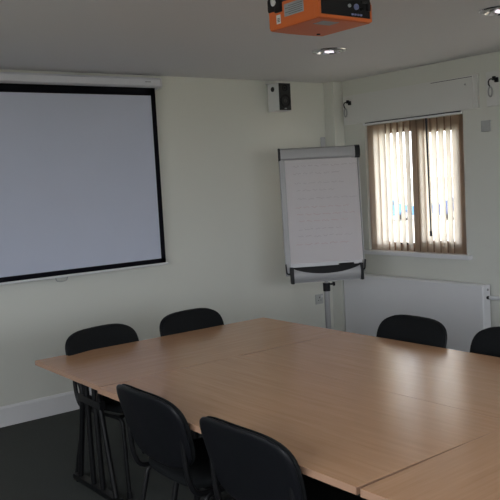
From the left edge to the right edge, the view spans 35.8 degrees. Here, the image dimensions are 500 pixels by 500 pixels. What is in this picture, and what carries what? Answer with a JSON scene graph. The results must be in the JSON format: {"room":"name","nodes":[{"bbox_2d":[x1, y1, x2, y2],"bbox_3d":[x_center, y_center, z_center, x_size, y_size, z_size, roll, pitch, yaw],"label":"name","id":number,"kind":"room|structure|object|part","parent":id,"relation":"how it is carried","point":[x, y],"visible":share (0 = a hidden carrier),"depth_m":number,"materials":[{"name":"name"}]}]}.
{"room":"meeting room","nodes":[
{"label":"meeting room","id":0,"kind":"room"},
{"bbox_2d":[0,69,333,406],"bbox_3d":[-1.688,-0.020,5.601,6.800,2.500,0.200,-7,6,-37],"label":"wall","id":1,"kind":"structure","parent":0,"point":[219,140],"depth_m":6.43,"materials":[{"name":"beige paint"}]},
{"bbox_2d":[0,387,91,427],"bbox_3d":[-1.647,1.166,5.553,6.180,0.145,0.016,-7,6,-37],"label":"baseboard","id":2,"kind":"structure","parent":1,"relation":"attached to","point":[38,408],"depth_m":5.62,"materials":[{"name":"white paint"}]},
{"bbox_2d":[0,72,168,284],"bbox_3d":[-1.458,-0.510,5.560,1.963,1.502,0.100,-7,6,-37],"label":"projection screen","id":3,"kind":"object","parent":1,"relation":"attached to","point":[81,194],"visible":1,"depth_m":5.69,"materials":[{"name":"white fabric"}]},
{"bbox_2d":[266,83,290,111],"bbox_3d":[0.248,-1.332,6.755,0.145,0.248,0.190,-7,6,-37],"label":"wall speaker","id":4,"kind":"object","parent":1,"relation":"attached to","point":[279,95],"visible":1,"depth_m":6.70,"materials":[{"name":"white plastic"}]},
{"bbox_2d":[315,294,322,304],"bbox_3d":[0.650,0.459,7.256,0.092,0.092,0.013,-7,6,-37],"label":"wall socket","id":5,"kind":"object","parent":1,"relation":"attached to","point":[319,297],"visible":1,"depth_m":7.25,"materials":[{"name":"grey plastic"}]},
{"bbox_2d":[0,407,359,499],"bbox_3d":[0.584,1.462,2.810,6.800,0.200,7.700,-7,6,-37],"label":"floor","id":6,"kind":"structure","parent":0,"point":[38,456],"depth_m":4.65,"materials":[{"name":"grey carpet"}]},
{"bbox_2d":[65,323,192,498],"bbox_3d":[-0.690,0.871,4.425,0.567,0.833,0.530,2,7,43],"label":"chair","id":7,"kind":"object","parent":6,"relation":"on","point":[106,335],"visible":0.21,"depth_m":4.43,"materials":[{"name":"black fabric"}]},
{"bbox_3d":[-0.936,1.089,4.362,0.179,0.427,0.030,0,6,34],"label":"leg","id":8,"kind":"part","parent":7,"relation":"part of","materials":[{"name":"black metal"}]},
{"bbox_3d":[-0.803,0.891,4.223,0.220,0.022,0.023,2,7,43],"label":"seat rail","id":9,"kind":"part","parent":7,"relation":"part of","materials":[{"name":"black metal"}]},
{"bbox_3d":[-0.858,0.611,4.545,0.116,0.314,0.506,2,7,43],"label":"backrest","id":10,"kind":"part","parent":7,"relation":"part of","materials":[{"name":"black fabric"}]},
{"bbox_3d":[-0.651,0.846,4.386,0.420,0.075,0.475,2,7,43],"label":"seat","id":11,"kind":"part","parent":7,"relation":"part of","materials":[{"name":"black fabric"}]},
{"bbox_3d":[-0.676,1.095,4.127,0.032,0.425,0.130,-7,6,-38],"label":"leg","id":12,"kind":"part","parent":7,"relation":"part of","materials":[{"name":"black metal"}]},
{"bbox_2d":[116,384,225,499],"bbox_3d":[-0.217,0.946,3.299,0.567,0.833,0.530,-7,6,-37],"label":"chair","id":13,"kind":"object","parent":6,"relation":"on","point":[155,424],"visible":0.81,"depth_m":3.09,"materials":[{"name":"black fabric"}]},
{"bbox_3d":[-0.455,1.147,3.424,0.179,0.427,0.030,-6,6,-28],"label":"leg","id":14,"kind":"part","parent":13,"relation":"part of","materials":[{"name":"black metal"}]},
{"bbox_3d":[-0.398,0.710,3.151,0.116,0.314,0.506,-7,6,-37],"label":"backrest","id":15,"kind":"part","parent":13,"relation":"part of","materials":[{"name":"black fabric"}]},
{"bbox_3d":[-0.176,0.915,3.329,0.420,0.075,0.475,-7,6,-37],"label":"seat","id":16,"kind":"part","parent":13,"relation":"part of","materials":[{"name":"black fabric"}]},
{"bbox_3d":[-0.170,1.165,3.047,0.176,0.427,0.047,-7,6,-37],"label":"leg","id":17,"kind":"part","parent":13,"relation":"part of","materials":[{"name":"black metal"}]},
{"bbox_2d":[35,317,343,499],"bbox_3d":[-0.288,0.902,4.460,1.600,0.715,0.800,-7,6,-37],"label":"conference table","id":18,"kind":"object","parent":6,"relation":"on","point":[94,369],"visible":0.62,"depth_m":4.24,"materials":[{"name":"brown wood"}]},
{"bbox_3d":[-0.936,0.948,4.285,0.031,0.652,0.130,-7,6,-37],"label":"leg","id":19,"kind":"part","parent":18,"relation":"part of","materials":[{"name":"black metal"}]},
{"bbox_3d":[-0.870,0.955,4.199,0.031,0.640,0.040,-7,6,-37],"label":"leg","id":20,"kind":"part","parent":18,"relation":"part of","materials":[{"name":"black metal"}]},
{"bbox_3d":[-0.859,0.728,4.146,0.060,0.200,0.600,-7,6,-37],"label":"rail","id":21,"kind":"part","parent":18,"relation":"part of","materials":[{"name":"black metal"}]},
{"bbox_3d":[-0.807,0.959,4.115,0.031,0.641,0.050,-7,6,-37],"label":"leg","id":22,"kind":"part","parent":18,"relation":"part of","materials":[{"name":"black metal"}]},
{"bbox_3d":[-0.746,0.960,4.034,0.031,0.652,0.146,-7,6,-37],"label":"leg","id":23,"kind":"part","parent":18,"relation":"part of","materials":[{"name":"black metal"}]},
{"bbox_2d":[159,308,223,336],"bbox_3d":[-0.206,0.809,4.827,0.530,0.833,0.567,-8,7,-43],"label":"chair","id":24,"kind":"object","parent":6,"relation":"on","point":[196,318],"visible":0.16,"depth_m":4.95,"materials":[{"name":"black fabric"}]},
{"bbox_2d":[199,416,366,499],"bbox_3d":[0.170,0.970,2.789,0.567,0.833,0.530,-7,6,-38],"label":"chair","id":25,"kind":"object","parent":6,"relation":"on","point":[249,464],"visible":0.98,"depth_m":2.59,"materials":[{"name":"black fabric"}]},
{"bbox_3d":[-0.008,0.735,2.638,0.116,0.314,0.506,-7,6,-38],"label":"backrest","id":26,"kind":"part","parent":25,"relation":"part of","materials":[{"name":"black fabric"}]},
{"bbox_3d":[0.211,0.939,2.820,0.420,0.075,0.475,-7,6,-38],"label":"seat","id":27,"kind":"part","parent":25,"relation":"part of","materials":[{"name":"black fabric"}]},
{"bbox_2d":[97,356,499,499],"bbox_3d":[0.144,0.988,3.235,0.820,0.715,1.665,-7,6,-38],"label":"conference table","id":28,"kind":"object","parent":6,"relation":"on","point":[349,437],"visible":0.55,"depth_m":3.00,"materials":[{"name":"brown wood"}]},
{"bbox_3d":[-0.351,0.963,3.759,0.146,0.652,0.031,-7,6,-38],"label":"leg","id":29,"kind":"part","parent":28,"relation":"part of","materials":[{"name":"black metal"}]},
{"bbox_3d":[-0.270,0.956,3.821,0.050,0.641,0.031,-7,6,-38],"label":"leg","id":30,"kind":"part","parent":28,"relation":"part of","materials":[{"name":"black metal"}]},
{"bbox_2d":[278,137,365,328],"bbox_3d":[0.617,0.032,6.605,0.712,1.964,0.645,-4,5,-7],"label":"easel","id":31,"kind":"object","parent":6,"relation":"on","point":[321,271],"visible":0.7,"depth_m":6.41,"materials":[{"name":"grey"}]},
{"bbox_3d":[0.288,-0.278,6.414,0.042,0.994,0.097,-4,5,-7],"label":"frame","id":32,"kind":"part","parent":31,"relation":"part of","materials":[{"name":"grey metal"}]},
{"bbox_3d":[0.613,-0.892,6.493,0.040,0.106,0.031,-4,5,-7],"label":"carry handle","id":33,"kind":"part","parent":31,"relation":"part of","materials":[{"name":"grey metal"}]},
{"bbox_2d":[284,157,362,263],"bbox_3d":[0.615,-0.330,6.438,0.614,0.857,0.070,-4,5,-7],"label":"pad","id":34,"kind":"object","parent":31,"relation":"hanging from","point":[323,203],"visible":1,"depth_m":6.44,"materials":[{"name":"paper"}]},
{"bbox_2d":[290,262,363,284],"bbox_3d":[0.638,0.194,6.420,0.565,0.144,0.366,-7,6,-37],"label":"tray","id":35,"kind":"object","parent":31,"relation":"on","point":[321,271],"depth_m":6.41,"materials":[{"name":"black plastic"}]},
{"bbox_3d":[0.930,-0.321,6.495,0.010,0.994,0.097,-4,5,-7],"label":"frame","id":36,"kind":"part","parent":31,"relation":"part of","materials":[{"name":"grey metal"}]},
{"bbox_2d":[240,332,499,474],"bbox_3d":[0.786,0.909,3.726,0.800,0.715,1.650,-7,6,-38],"label":"conference table","id":37,"kind":"object","parent":6,"relation":"on","point":[462,380],"visible":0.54,"depth_m":3.70,"materials":[{"name":"brown wood"}]},
{"bbox_2d":[376,315,446,347],"bbox_3d":[0.739,0.811,4.222,0.567,0.833,0.530,-7,6,-34],"label":"chair","id":38,"kind":"object","parent":6,"relation":"on","point":[407,328],"visible":0.17,"depth_m":4.30,"materials":[{"name":"black fabric"}]},
{"bbox_2d":[360,429,499,499],"bbox_3d":[1.214,0.994,2.510,1.600,0.715,0.800,-7,7,-39],"label":"conference table","id":39,"kind":"object","parent":6,"relation":"on","point":[470,470],"visible":1,"depth_m":2.33,"materials":[{"name":"brown wood"}]},
{"bbox_2d":[470,327,499,356],"bbox_3d":[1.130,0.832,3.744,0.567,0.833,0.530,-6,6,-31],"label":"chair","id":40,"kind":"object","parent":6,"relation":"on","point":[486,341],"visible":0.09,"depth_m":3.95,"materials":[{"name":"black fabric"}]},
{"bbox_2d":[0,0,499,82],"bbox_3d":[0.436,-1.223,2.570,6.800,0.200,7.700,-7,6,-37],"label":"ceiling","id":41,"kind":"structure","parent":0,"point":[220,39],"depth_m":4.77,"materials":[{"name":"paint"}]},
{"bbox_2d":[267,0,371,35],"bbox_3d":[0.277,-1.044,3.197,0.316,0.257,0.322,-7,6,-37],"label":"projector","id":42,"kind":"object","parent":41,"relation":"hanging from","point":[297,17],"visible":1,"depth_m":3.13,"materials":[{"name":"orange painted metal"},{"name":"black plastic"},{"name":"paper label"}]},
{"bbox_2d":[285,1,301,13],"bbox_3d":[0.175,-0.971,3.112,0.001,0.034,0.105,-7,6,-37],"label":"vent","id":43,"kind":"object","parent":42,"relation":"attached to","point":[291,7],"depth_m":3.11,"materials":[{"name":"grey plastic"}]},
{"bbox_3d":[0.176,-0.973,3.113,0.002,0.050,0.120,-7,6,-37],"label":"rating plate","id":44,"kind":"part","parent":42,"relation":"part of","materials":[{"name":"silver metal"}]},
{"bbox_3d":[0.311,-0.980,3.178,0.298,0.114,0.229,-7,6,-37],"label":"panel","id":45,"kind":"part","parent":42,"relation":"part of","materials":[{"name":"plastic"}]},
{"bbox_3d":[0.380,-0.981,3.093,0.270,0.094,0.009,-7,6,-37],"label":"panel","id":46,"kind":"part","parent":42,"relation":"part of","materials":[{"name":"black plastic"}]},
{"bbox_2d":[312,47,346,54],"bbox_3d":[0.546,-1.368,5.340,0.244,0.017,0.244,-7,6,-37],"label":"recessed light","id":47,"kind":"object","parent":41,"relation":"in","point":[328,50],"visible":1,"depth_m":5.31,"materials":[{"name":"silver metal"}]},
{"bbox_2d":[478,5,499,15],"bbox_3d":[1.384,-1.319,4.272,0.244,0.017,0.244,-7,6,-37],"label":"recessed light","id":48,"kind":"object","parent":41,"relation":"in","point":[493,10],"visible":1,"depth_m":4.27,"materials":[{"name":"silver metal"}]},
{"bbox_2d":[342,51,499,326],"bbox_3d":[3.189,-0.191,4.511,0.300,2.500,7.400,-7,6,-37],"label":"wall","id":49,"kind":"structure","parent":0,"point":[481,149],"depth_m":6.15,"materials":[{"name":"beige paint"}]},
{"bbox_2d":[323,81,345,331],"bbox_3d":[0.833,-0.309,7.283,0.120,2.500,0.132,-7,6,-37],"label":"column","id":50,"kind":"structure","parent":49,"relation":"attached to","point":[333,90],"depth_m":7.17,"materials":[{"name":"beige paint"}]},
{"bbox_2d":[343,74,479,124],"bbox_3d":[1.301,-1.252,6.553,0.062,0.258,1.477,-7,6,-37],"label":"box","id":51,"kind":"object","parent":49,"relation":"attached to","point":[458,93],"visible":1,"depth_m":6.46,"materials":[{"name":"grey"}]},
{"bbox_2d":[364,116,472,259],"bbox_3d":[1.427,-0.526,6.639,0.180,1.159,1.193,-7,6,-37],"label":"window","id":52,"kind":"structure","parent":49,"relation":"in","point":[407,253],"depth_m":6.60,"materials":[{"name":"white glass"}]},
{"bbox_2d":[363,111,466,253],"bbox_3d":[1.400,-0.555,6.611,0.055,1.144,1.108,-7,6,-37],"label":"vertical blind","id":53,"kind":"object","parent":52,"relation":"attached to","point":[377,150],"visible":1,"depth_m":6.57,"materials":[{"name":"beige fabric"}]},
{"bbox_3d":[1.486,-0.603,6.453,0.014,0.980,0.030,-7,6,-37],"label":"control cord","id":54,"kind":"part","parent":53,"relation":"part of","materials":[{"name":"grey plastic"}]},
{"bbox_3d":[1.462,-0.547,6.662,0.092,1.125,1.078,-7,6,-37],"label":"frame","id":55,"kind":"part","parent":52,"relation":"part of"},
{"bbox_3d":[1.613,-0.531,6.445,0.074,0.979,0.455,-7,6,-37],"label":"sash","id":56,"kind":"part","parent":52,"relation":"part of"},
{"bbox_2d":[344,274,499,351],"bbox_3d":[1.490,0.610,6.565,0.108,0.728,1.855,-7,6,-37],"label":"radiator","id":57,"kind":"object","parent":49,"relation":"attached to","point":[463,308],"visible":0.7,"depth_m":6.51,"materials":[{"name":"metal"}]},
{"bbox_2d":[364,274,488,285],"bbox_3d":[1.377,0.249,6.653,0.070,0.013,1.537,-7,6,-37],"label":"grille","id":58,"kind":"object","parent":57,"relation":"attached to","point":[369,277],"depth_m":6.55,"materials":[{"name":"metal"}]},
{"bbox_3d":[1.857,0.550,6.061,0.078,0.557,0.006,-7,6,-37],"label":"panel","id":59,"kind":"part","parent":57,"relation":"part of","materials":[{"name":"metal"}]},
{"bbox_2d":[481,120,490,131],"bbox_3d":[1.813,-0.953,5.958,0.014,0.086,0.084,-7,6,-37],"label":"wall plate","id":60,"kind":"object","parent":49,"relation":"attached to","point":[486,124],"visible":1,"depth_m":5.95,"materials":[{"name":"grey plastic"}]},
{"bbox_2d":[486,70,499,106],"bbox_3d":[2.258,-1.191,5.286,0.062,0.258,1.535,-7,6,-37],"label":"box","id":61,"kind":"object","parent":49,"relation":"attached to","point":[493,77],"visible":1,"depth_m":5.84,"materials":[{"name":"grey plastic"}]},
{"label":"outside","id":62,"kind":"structure","parent":0,"visible":0},
{"bbox_2d":[392,176,454,241],"bbox_3d":[10.682,-4.646,77.303,400.000,0.400,400.000,-7,6,-37],"label":"ground","id":63,"kind":"structure","parent":62,"point":[445,176],"depth_m":66.65,"materials":[{"name":"white"}]},
{"bbox_2d":[393,200,413,219],"bbox_3d":[7.171,-2.256,43.166,4.143,1.299,1.660,-3,5,2],"label":"parked car","id":64,"kind":"object","parent":63,"relation":"on","point":[393,200],"visible":0.12,"depth_m":42.32,"materials":[{"name":"blue paint"}]},
{"bbox_2d":[432,194,453,219],"bbox_3d":[11.931,-2.367,41.488,4.143,1.299,1.660,-3,5,2],"label":"parked car","id":65,"kind":"object","parent":63,"relation":"on","point":[452,194],"visible":0.12,"depth_m":40.74,"materials":[{"name":"blue paint"}]}
]}

